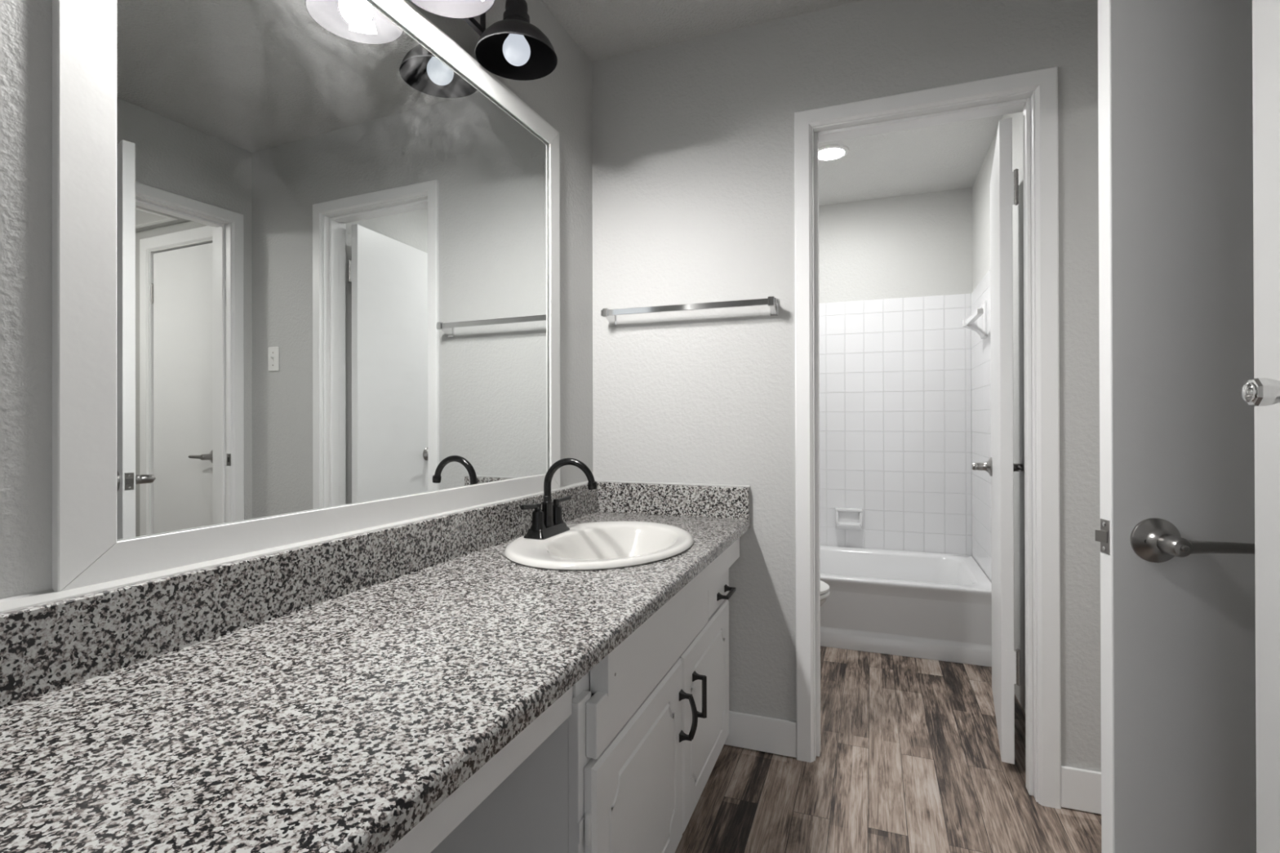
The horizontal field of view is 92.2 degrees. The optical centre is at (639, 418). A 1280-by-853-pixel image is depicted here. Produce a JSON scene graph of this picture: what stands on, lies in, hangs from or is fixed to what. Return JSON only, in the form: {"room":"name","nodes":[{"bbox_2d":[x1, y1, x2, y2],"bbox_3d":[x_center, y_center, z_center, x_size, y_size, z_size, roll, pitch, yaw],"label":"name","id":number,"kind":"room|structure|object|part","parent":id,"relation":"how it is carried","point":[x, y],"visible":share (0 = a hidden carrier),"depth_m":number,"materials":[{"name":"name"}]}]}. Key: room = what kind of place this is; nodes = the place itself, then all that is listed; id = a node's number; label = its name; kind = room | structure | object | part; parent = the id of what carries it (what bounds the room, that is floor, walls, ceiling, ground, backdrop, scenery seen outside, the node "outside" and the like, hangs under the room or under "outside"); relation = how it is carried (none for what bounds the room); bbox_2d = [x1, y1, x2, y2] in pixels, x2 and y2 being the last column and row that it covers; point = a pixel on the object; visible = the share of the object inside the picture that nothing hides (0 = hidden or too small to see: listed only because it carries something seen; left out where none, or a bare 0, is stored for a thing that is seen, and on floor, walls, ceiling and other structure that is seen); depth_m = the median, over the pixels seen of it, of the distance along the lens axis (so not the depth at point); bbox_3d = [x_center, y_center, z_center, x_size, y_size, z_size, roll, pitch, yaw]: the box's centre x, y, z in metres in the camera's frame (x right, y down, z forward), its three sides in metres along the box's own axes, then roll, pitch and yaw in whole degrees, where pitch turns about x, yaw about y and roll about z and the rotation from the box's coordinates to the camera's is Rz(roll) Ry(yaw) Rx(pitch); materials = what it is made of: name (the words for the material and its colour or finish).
{"room":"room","nodes":[
{"label":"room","id":0,"kind":"room"},
{"bbox_2d":[0,0,592,599],"bbox_3d":[-0.841,-0.106,0.770,0.120,2.409,3.255,0,0,22],"label":"wall","id":1,"kind":"structure","parent":0,"point":[562,97],"depth_m":0.79,"materials":[{"name":"grey paint"}]},
{"bbox_2d":[0,481,599,708],"bbox_3d":[-0.685,0.279,0.951,0.089,0.105,2.800,0,0,21],"label":"backsplash","id":2,"kind":"structure","parent":1,"relation":"attached to","point":[51,646],"depth_m":0.94,"materials":[{"name":"stone"}]},
{"bbox_2d":[52,0,559,591],"bbox_3d":[-0.512,-0.354,1.404,0.013,1.161,1.307,0,0,22],"label":"wall mirror","id":3,"kind":"object","parent":1,"relation":"attached to","point":[305,254],"visible":0.88,"depth_m":1.10,"materials":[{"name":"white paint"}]},
{"bbox_2d":[409,0,557,80],"bbox_3d":[-0.425,-1.061,1.323,0.232,0.304,0.762,0,0,21],"label":"vanity light","id":4,"kind":"object","parent":1,"relation":"attached to","point":[513,47],"visible":1,"depth_m":1.55,"materials":[{"name":"black metal"}]},
{"bbox_3d":[-0.414,-1.001,1.318,0.208,0.155,0.208,0,0,21],"label":"lamp shade","id":5,"kind":"part","parent":4,"relation":"part of","materials":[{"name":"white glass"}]},
{"bbox_3d":[-0.359,-1.098,1.578,0.099,0.230,0.023,0,0,-5],"label":"arm","id":6,"kind":"part","parent":4,"relation":"part of","materials":[{"name":"black metal"}]},
{"bbox_3d":[-0.316,-1.001,1.578,0.208,0.155,0.208,0,0,21],"label":"lamp shade","id":7,"kind":"part","parent":4,"relation":"part of","materials":[{"name":"black metal"}]},
{"bbox_3d":[-0.316,-0.947,1.577,0.070,0.078,0.070,0,0,21],"label":"bulb","id":8,"kind":"part","parent":4,"relation":"part of","materials":[{"name":"grey glass"}]},
{"bbox_2d":[540,0,862,62],"bbox_3d":[0.035,-1.339,0.443,2.100,0.050,3.250,0,0,21],"label":"ceiling","id":9,"kind":"structure","parent":0,"point":[602,29],"depth_m":2.01,"materials":[{"name":"grey paint"}]},
{"bbox_2d":[591,0,1101,772],"bbox_3d":[0.700,-0.132,1.989,2.210,2.459,0.115,0,0,21],"label":"wall","id":10,"kind":"structure","parent":0,"point":[693,140],"depth_m":2.04,"materials":[{"name":"grey paint"}]},
{"bbox_2d":[597,481,750,519],"bbox_3d":[0.107,0.280,2.136,0.545,0.105,0.024,0,0,21],"label":"backsplash","id":11,"kind":"structure","parent":10,"relation":"attached to","point":[690,500],"depth_m":2.12,"materials":[{"name":"stone"}]},
{"bbox_2d":[600,296,778,326],"bbox_3d":[0.159,-0.364,2.091,0.608,0.057,0.076,0,0,21],"label":"towel bar","id":12,"kind":"object","parent":10,"relation":"attached to","point":[610,314],"visible":1,"depth_m":2.05,"materials":[{"name":"silver metal"}]},
{"bbox_2d":[724,711,795,757],"bbox_3d":[0.385,1.038,2.038,0.258,0.112,0.012,0,0,21],"label":"baseboard","id":13,"kind":"structure","parent":10,"relation":"attached to","point":[746,731],"depth_m":2.02,"materials":[{"name":"white paint"}]},
{"bbox_2d":[794,66,1061,808],"bbox_3d":[0.865,0.052,1.926,0.726,2.090,0.145,0,0,21],"label":"door frame","id":14,"kind":"structure","parent":10,"relation":"attached to","point":[1033,93],"depth_m":1.80,"materials":[{"name":"white paint"}]},
{"bbox_2d":[1061,765,1101,814],"bbox_3d":[1.389,1.035,1.660,0.435,0.112,0.012,0,0,21],"label":"baseboard","id":15,"kind":"structure","parent":10,"relation":"attached to","point":[1081,788],"depth_m":1.71,"materials":[{"name":"white paint"}]},
{"bbox_2d":[675,646,1101,852],"bbox_3d":[0.430,1.117,-0.644,3.650,0.050,9.100,0,0,21],"label":"floor","id":16,"kind":"structure","parent":0,"point":[909,761],"depth_m":1.84,"materials":[{"name":"brown wood"}]},
{"bbox_2d":[386,537,739,852],"bbox_3d":[-0.345,0.731,0.954,0.517,0.733,2.546,0,0,21],"label":"vanity cabinet","id":17,"kind":"object","parent":16,"relation":"on","point":[623,761],"visible":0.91,"depth_m":1.16,"materials":[{"name":"white paint"}]},
{"bbox_2d":[0,480,750,852],"bbox_3d":[-0.428,0.292,0.856,0.650,0.145,2.802,0,0,21],"label":"countertop","id":18,"kind":"structure","parent":17,"relation":"on","point":[329,694],"depth_m":0.76,"materials":[{"name":"stone"}]},
{"bbox_2d":[520,457,597,539],"bbox_3d":[-0.233,0.213,1.713,0.204,0.212,0.180,0,0,-14],"label":"faucet","id":19,"kind":"object","parent":18,"relation":"on","point":[547,522],"visible":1,"depth_m":1.68,"materials":[{"name":"black metal"}]},
{"bbox_3d":[-0.287,0.233,1.636,0.019,0.017,0.071,0,0,29],"label":"lever","id":20,"kind":"part","parent":19,"relation":"part of","materials":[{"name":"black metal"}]},
{"bbox_3d":[-0.275,0.268,1.659,0.042,0.058,0.042,0,0,21],"label":"handle","id":21,"kind":"part","parent":19,"relation":"part of","materials":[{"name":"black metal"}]},
{"bbox_3d":[-0.238,0.268,1.755,0.042,0.058,0.042,0,0,21],"label":"handle","id":22,"kind":"part","parent":19,"relation":"part of","materials":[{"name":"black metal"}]},
{"bbox_3d":[-0.226,0.233,1.778,0.019,0.017,0.071,0,0,29],"label":"lever","id":23,"kind":"part","parent":19,"relation":"part of","materials":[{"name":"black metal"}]},
{"bbox_3d":[-0.195,0.202,1.684,0.169,0.190,0.037,0,0,21],"label":"spout","id":24,"kind":"part","parent":19,"relation":"part of","materials":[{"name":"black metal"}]},
{"bbox_2d":[504,520,693,570],"bbox_3d":[-0.098,0.394,1.635,0.468,0.154,0.607,0,0,21],"label":"sink","id":25,"kind":"object","parent":18,"relation":"in","point":[609,544],"visible":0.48,"depth_m":1.71,"materials":[{"name":"white ceramic"}]},
{"bbox_3d":[0.073,0.732,1.569,0.035,0.733,1.101,0,0,21],"label":"frame","id":26,"kind":"part","parent":17,"relation":"part of","materials":[{"name":"white paint"}]},
{"bbox_3d":[0.006,0.827,1.307,0.020,0.450,0.528,0,0,21],"label":"door","id":27,"kind":"part","parent":17,"relation":"part of","materials":[{"name":"white paint"}]},
{"bbox_3d":[0.121,0.433,1.590,0.066,0.134,1.028,0,0,21],"label":"rail","id":28,"kind":"part","parent":17,"relation":"part of","materials":[{"name":"white paint"}]},
{"bbox_3d":[0.121,0.737,1.522,0.045,0.123,0.021,0,0,21],"label":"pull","id":29,"kind":"part","parent":17,"relation":"part of","materials":[{"name":"black metal"}]},
{"bbox_3d":[0.159,0.736,1.635,0.037,0.121,0.021,0,0,21],"label":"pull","id":30,"kind":"part","parent":17,"relation":"part of","materials":[{"name":"black metal"}]},
{"bbox_3d":[0.195,0.828,1.811,0.020,0.452,0.538,0,0,21],"label":"door","id":31,"kind":"part","parent":17,"relation":"part of","materials":[{"name":"white paint"}]},
{"bbox_3d":[0.239,0.541,1.931,0.020,0.092,0.276,0,0,21],"label":"drawer","id":32,"kind":"part","parent":17,"relation":"part of","materials":[{"name":"white paint"}]},
{"bbox_3d":[0.274,0.549,1.945,0.035,0.021,0.121,0,0,21],"label":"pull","id":33,"kind":"part","parent":17,"relation":"part of","materials":[{"name":"black metal"}]},
{"bbox_2d":[820,580,829,605],"bbox_3d":[0.371,0.723,2.637,0.845,0.755,0.456,0,0,21],"label":"toilet","id":34,"kind":"object","parent":16,"relation":"on","point":[824,588],"visible":0.02,"depth_m":2.46,"materials":[{"name":"white ceramic"}]},
{"bbox_3d":[0.501,0.910,2.588,0.550,0.380,0.360,0,0,21],"label":"bowl","id":35,"kind":"part","parent":34,"relation":"part of","materials":[{"name":"white ceramic"}]},
{"bbox_3d":[0.509,0.707,2.585,0.549,0.018,0.374,0,0,21],"label":"seat","id":36,"kind":"part","parent":34,"relation":"part of","materials":[{"name":"white plastic"}]},
{"bbox_3d":[0.509,0.683,2.585,0.549,0.023,0.374,0,0,21],"label":"lid","id":37,"kind":"part","parent":34,"relation":"part of","materials":[{"name":"white plastic"}]},
{"bbox_2d":[819,545,991,666],"bbox_3d":[1.004,0.931,3.344,1.520,0.338,0.770,0,0,21],"label":"bathtub","id":38,"kind":"object","parent":16,"relation":"on","point":[929,606],"visible":0.41,"depth_m":2.90,"materials":[{"name":"white ceramic"}]},
{"bbox_2d":[818,186,972,303],"bbox_3d":[1.158,-0.129,3.763,1.740,2.459,0.100,0,0,21],"label":"wall","id":39,"kind":"structure","parent":0,"point":[917,245],"depth_m":3.58,"materials":[{"name":"grey paint"}]},
{"bbox_2d":[818,293,972,556],"bbox_3d":[1.135,0.051,3.713,1.531,1.500,0.009,0,0,21],"label":"tiled wall","id":40,"kind":"structure","parent":39,"relation":"attached to","point":[895,374],"depth_m":3.57,"materials":[{"name":"white tile"}]},
{"bbox_2d":[835,507,862,530],"bbox_3d":[1.233,0.594,3.637,0.152,0.128,0.064,0,0,21],"label":"soap dish","id":41,"kind":"object","parent":40,"relation":"attached to","point":[846,518],"visible":1,"depth_m":3.64,"materials":[{"name":"white ceramic"}]},
{"bbox_2d":[836,521,861,528],"bbox_3d":[1.231,0.629,3.632,0.140,0.033,0.054,0,0,21],"label":"tray","id":42,"kind":"object","parent":41,"relation":"on","point":[839,524],"depth_m":3.62,"materials":[{"name":"white ceramic"}]},
{"bbox_2d":[818,115,1003,205],"bbox_3d":[0.854,-1.322,2.964,1.740,0.054,1.815,0,0,21],"label":"ceiling","id":43,"kind":"structure","parent":0,"point":[952,155],"depth_m":3.12,"materials":[{"name":"white paint"}]},
{"bbox_2d":[818,144,848,160],"bbox_3d":[0.924,-1.289,2.993,0.176,0.014,0.176,0,0,21],"label":"recessed light","id":44,"kind":"object","parent":43,"relation":"in","point":[829,152],"visible":0.88,"depth_m":2.97,"materials":[{"name":"white plastic"}]},
{"bbox_2d":[972,111,1025,713],"bbox_3d":[1.607,-0.133,2.625,0.100,2.459,1.715,0,0,21],"label":"wall","id":45,"kind":"structure","parent":0,"point":[981,185],"depth_m":2.40,"materials":[{"name":"grey paint"}]},
{"bbox_2d":[970,269,991,582],"bbox_3d":[1.720,0.048,3.082,0.009,1.500,0.780,0,0,21],"label":"tiled wall","id":46,"kind":"structure","parent":45,"relation":"attached to","point":[980,348],"depth_m":3.11,"materials":[{"name":"white tile"}]},
{"bbox_2d":[962,300,986,338],"bbox_3d":[1.593,-0.484,2.894,0.095,0.171,0.429,0,0,21],"label":"post","id":47,"kind":"object","parent":46,"relation":"attached to","point":[976,322],"visible":1,"depth_m":2.98,"materials":[{"name":"white ceramic"}]},
{"bbox_2d":[972,117,1022,764],"bbox_3d":[1.264,0.067,2.159,0.169,1.989,0.594,0,0,27],"label":"door","id":48,"kind":"structure","parent":45,"relation":"in","point":[1004,186],"depth_m":1.91,"materials":[{"name":"white paint"}]},
{"bbox_3d":[1.292,0.185,2.357,0.037,0.032,0.121,0,0,27],"label":"lever","id":49,"kind":"part","parent":48,"relation":"part of","materials":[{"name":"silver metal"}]},
{"bbox_3d":[1.409,0.184,2.297,0.037,0.032,0.121,0,0,27],"label":"lever","id":50,"kind":"part","parent":48,"relation":"part of","materials":[{"name":"metal"}]},
{"bbox_3d":[0.710,-0.138,-0.320,0.565,2.459,2.300,0,0,21],"label":"wall","id":51,"kind":"structure","parent":0,"visible":0},
{"bbox_2d":[1240,377,1279,406],"bbox_3d":[0.751,-0.031,0.712,0.085,0.046,0.046,0,0,21],"label":"robe hook","id":52,"kind":"object","parent":51,"relation":"attached to","point":[1257,392],"visible":1,"depth_m":0.71,"materials":[{"name":"silver metal"}]},
{"bbox_2d":[1252,0,1279,852],"bbox_3d":[0.812,-0.105,0.774,0.015,2.399,0.110,0,0,21],"label":"trim","id":53,"kind":"structure","parent":51,"relation":"attached to","point":[1265,13],"depth_m":0.80,"materials":[{"name":"grey"}]},
{"bbox_3d":[1.486,-0.136,1.124,0.130,2.459,0.950,0,0,21],"label":"wall","id":54,"kind":"structure","parent":0,"visible":0},
{"bbox_2d":[1095,0,1256,852],"bbox_3d":[1.068,0.074,0.996,0.595,2.016,0.179,0,0,9],"label":"door","id":55,"kind":"structure","parent":54,"relation":"in","point":[1175,535],"depth_m":1.01,"materials":[{"name":"white paint"}]},
{"bbox_3d":[0.785,0.198,1.040,0.003,0.057,0.025,0,0,9],"label":"latch plate","id":56,"kind":"part","parent":55,"relation":"part of","materials":[{"name":"silver metal"}]},
{"bbox_3d":[0.889,0.199,0.957,0.134,0.032,0.037,0,0,9],"label":"lever","id":57,"kind":"part","parent":55,"relation":"part of","materials":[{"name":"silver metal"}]}
]}

